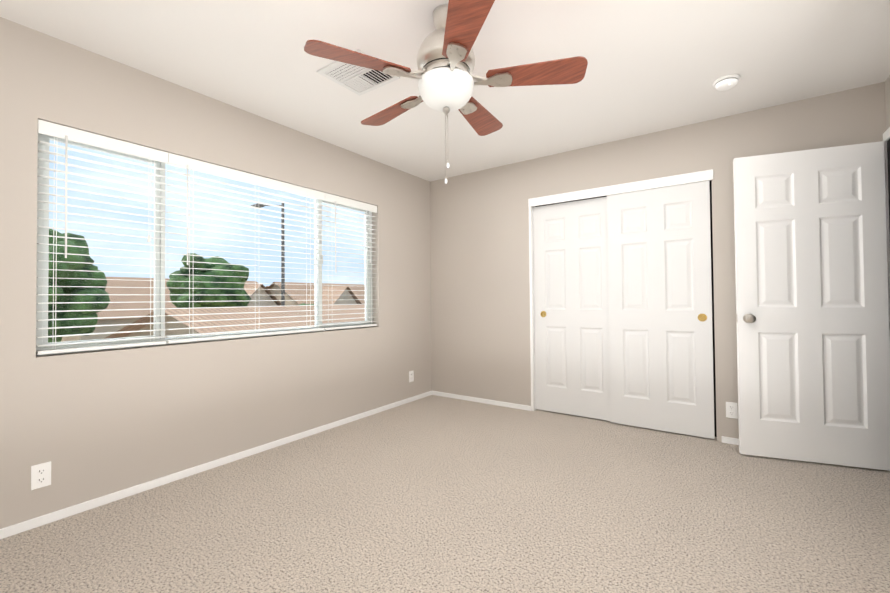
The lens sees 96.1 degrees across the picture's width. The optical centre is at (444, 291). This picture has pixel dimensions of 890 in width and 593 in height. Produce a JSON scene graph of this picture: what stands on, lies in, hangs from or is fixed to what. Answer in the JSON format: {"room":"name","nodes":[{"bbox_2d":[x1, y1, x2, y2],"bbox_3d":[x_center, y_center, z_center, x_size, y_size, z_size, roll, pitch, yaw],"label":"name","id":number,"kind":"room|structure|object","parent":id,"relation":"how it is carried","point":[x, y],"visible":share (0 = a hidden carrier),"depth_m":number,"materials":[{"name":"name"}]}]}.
{"room":"empty bedroom","nodes":[
{"label":"empty bedroom","id":0,"kind":"room"},
{"bbox_2d":[0,17,431,528],"bbox_3d":[-1.442,-0.061,2.881,0.150,2.430,4.538,-1,-1,35],"label":"wall","id":1,"kind":"structure","parent":0,"point":[90,425],"depth_m":2.41,"materials":[{"name":"beige paint"}]},
{"bbox_2d":[31,461,50,489],"bbox_3d":[-1.976,0.901,1.959,0.008,0.115,0.070,-1,-1,35],"label":"electrical outlet","id":2,"kind":"object","parent":1,"relation":"attached to","point":[40,475],"visible":1,"depth_m":1.96,"materials":[{"name":"white plastic"}]},
{"bbox_2d":[36,133,372,355],"bbox_3d":[-1.417,-0.255,2.992,0.060,1.180,2.355,-1,-1,35],"label":"window","id":3,"kind":"structure","parent":1,"relation":"in","point":[160,283],"depth_m":2.46,"materials":[{"name":"grey plastic"}]},
{"bbox_2d":[36,119,167,354],"bbox_3d":[-1.865,-0.268,2.216,0.078,1.165,0.564,-1,-1,35],"label":"window blind","id":4,"kind":"object","parent":3,"relation":"attached to","point":[54,130],"visible":0.9,"depth_m":2.17,"materials":[{"name":"white plastic"}]},
{"bbox_2d":[165,153,324,342],"bbox_3d":[-1.366,-0.261,2.923,0.078,1.165,1.162,-1,-1,35],"label":"window blind","id":5,"kind":"object","parent":3,"relation":"attached to","point":[192,164],"visible":0.9,"depth_m":2.80,"materials":[{"name":"white plastic"}]},
{"bbox_2d":[321,193,376,329],"bbox_3d":[-0.853,-0.253,3.652,0.078,1.165,0.617,-1,-1,35],"label":"window blind","id":6,"kind":"object","parent":3,"relation":"attached to","point":[335,199],"visible":0.94,"depth_m":3.63,"materials":[{"name":"white plastic"}]},
{"bbox_2d":[0,391,431,539],"bbox_3d":[-1.364,1.129,2.813,0.015,0.046,4.238,-1,-1,35],"label":"baseboard","id":7,"kind":"structure","parent":1,"relation":"attached to","point":[11,530],"depth_m":2.41,"materials":[{"name":"white wood"}]},
{"bbox_2d":[409,370,413,381],"bbox_3d":[-0.356,0.902,4.256,0.008,0.115,0.070,-1,-1,35],"label":"electrical outlet","id":8,"kind":"object","parent":1,"relation":"attached to","point":[411,376],"visible":1,"depth_m":4.25,"materials":[{"name":"white plastic"}]},
{"bbox_2d":[0,395,889,592],"bbox_3d":[0.183,1.145,1.722,4.100,0.050,4.538,-1,-1,35],"label":"floor","id":9,"kind":"structure","parent":0,"point":[434,494],"depth_m":1.96,"materials":[{"name":"carpet"}]},
{"bbox_2d":[0,0,889,181],"bbox_3d":[0.161,-1.360,1.764,4.100,0.100,4.538,-1,-1,35],"label":"ceiling","id":10,"kind":"structure","parent":0,"point":[653,66],"depth_m":2.23,"materials":[{"name":"white paint"}]},
{"bbox_2d":[317,49,399,95],"bbox_3d":[-0.511,-1.288,2.377,0.350,0.010,0.336,-1,-1,35],"label":"ceiling vent","id":11,"kind":"object","parent":10,"relation":"in","point":[358,80],"visible":0.88,"depth_m":2.40,"materials":[{"name":"white metal"}]},
{"bbox_2d":[304,0,587,183],"bbox_3d":[0.003,-0.904,1.903,1.207,0.804,1.202,-1,-1,35],"label":"ceiling fan","id":12,"kind":"object","parent":10,"relation":"hanging from","point":[446,65],"visible":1,"depth_m":1.78,"materials":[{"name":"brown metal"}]},
{"bbox_2d":[712,74,740,90],"bbox_3d":[1.749,-1.288,2.489,0.144,0.048,0.144,-1,-1,35],"label":"smoke detector","id":13,"kind":"object","parent":10,"relation":"attached to","point":[726,82],"visible":0.98,"depth_m":2.46,"materials":[{"name":"white plastic"}]},
{"bbox_2d":[430,82,885,441],"bbox_3d":[1.497,-0.077,3.493,3.950,2.430,0.150,-1,-1,35],"label":"wall","id":14,"kind":"structure","parent":0,"point":[480,303],"depth_m":3.83,"materials":[{"name":"beige paint"}]},
{"bbox_2d":[432,391,530,410],"bbox_3d":[0.348,1.137,4.191,1.167,0.046,0.012,-1,-1,35],"label":"baseboard","id":15,"kind":"structure","parent":14,"relation":"attached to","point":[499,403],"depth_m":4.15,"materials":[{"name":"white wood"}]},
{"bbox_2d":[533,197,609,420],"bbox_3d":[1.182,0.152,3.692,0.745,1.960,0.038,-1,-1,35],"label":"closet door","id":16,"kind":"structure","parent":14,"relation":"in","point":[571,325],"depth_m":3.68,"materials":[{"name":"white paint"}]},
{"bbox_2d":[528,169,712,410],"bbox_3d":[1.458,0.113,3.482,1.492,2.050,0.110,-1,-1,35],"label":"trim","id":17,"kind":"structure","parent":14,"relation":"attached to","point":[694,177],"depth_m":3.61,"materials":[{"name":"white wood"}]},
{"bbox_2d":[607,181,714,438],"bbox_3d":[1.728,0.140,3.261,0.745,1.960,0.038,-1,-1,35],"label":"closet door","id":18,"kind":"structure","parent":14,"relation":"in","point":[660,313],"depth_m":3.23,"materials":[{"name":"white paint"}]},
{"bbox_2d":[722,436,738,444],"bbox_3d":[2.423,1.094,2.729,0.885,0.046,0.012,-1,-1,35],"label":"baseboard","id":19,"kind":"structure","parent":14,"relation":"attached to","point":[729,440],"depth_m":2.95,"materials":[{"name":"white wood"}]},
{"bbox_2d":[726,402,737,418],"bbox_3d":[2.114,0.875,2.952,0.070,0.115,0.008,-1,-1,35],"label":"electrical outlet","id":20,"kind":"object","parent":14,"relation":"attached to","point":[731,410],"visible":1,"depth_m":2.95,"materials":[{"name":"white plastic"}]},
{"bbox_2d":[885,75,889,129],"bbox_3d":[1.561,-0.125,0.672,0.595,2.430,4.388,-1,-1,35],"label":"wall","id":21,"kind":"structure","parent":0,"point":[887,96],"depth_m":2.48,"materials":[{"name":"beige paint"}]},
{"bbox_2d":[883,127,889,335],"bbox_3d":[2.530,0.055,2.155,0.015,2.102,0.904,-1,-1,35],"label":"door frame","id":22,"kind":"structure","parent":21,"relation":"attached to","point":[886,136],"depth_m":2.48,"materials":[{"name":"white wood"}]},
{"bbox_2d":[733,141,889,470],"bbox_3d":[2.380,0.088,2.619,0.788,2.030,0.159,-1,-1,22],"label":"bedroom door","id":23,"kind":"structure","parent":22,"relation":"attached to","point":[812,319],"depth_m":2.60,"materials":[{"name":"white paint"}]},
{"label":"outside","id":24,"kind":"structure","parent":0,"visible":0},
{"bbox_2d":[48,203,364,342],"bbox_3d":[-39.983,0.588,52.560,119.600,9.880,200.000,-1,-1,35],"label":"scenery","id":25,"kind":"structure","parent":24,"point":[109,288],"depth_m":13.63,"materials":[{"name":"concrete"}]},
{"bbox_2d":[251,203,284,305],"bbox_3d":[-10.110,-0.276,22.833,2.905,9.680,0.400,-1,-1,35],"label":"street light","id":26,"kind":"object","parent":25,"relation":"on","point":[282,204],"depth_m":22.10,"materials":[{"name":"black metal"}]}
]}

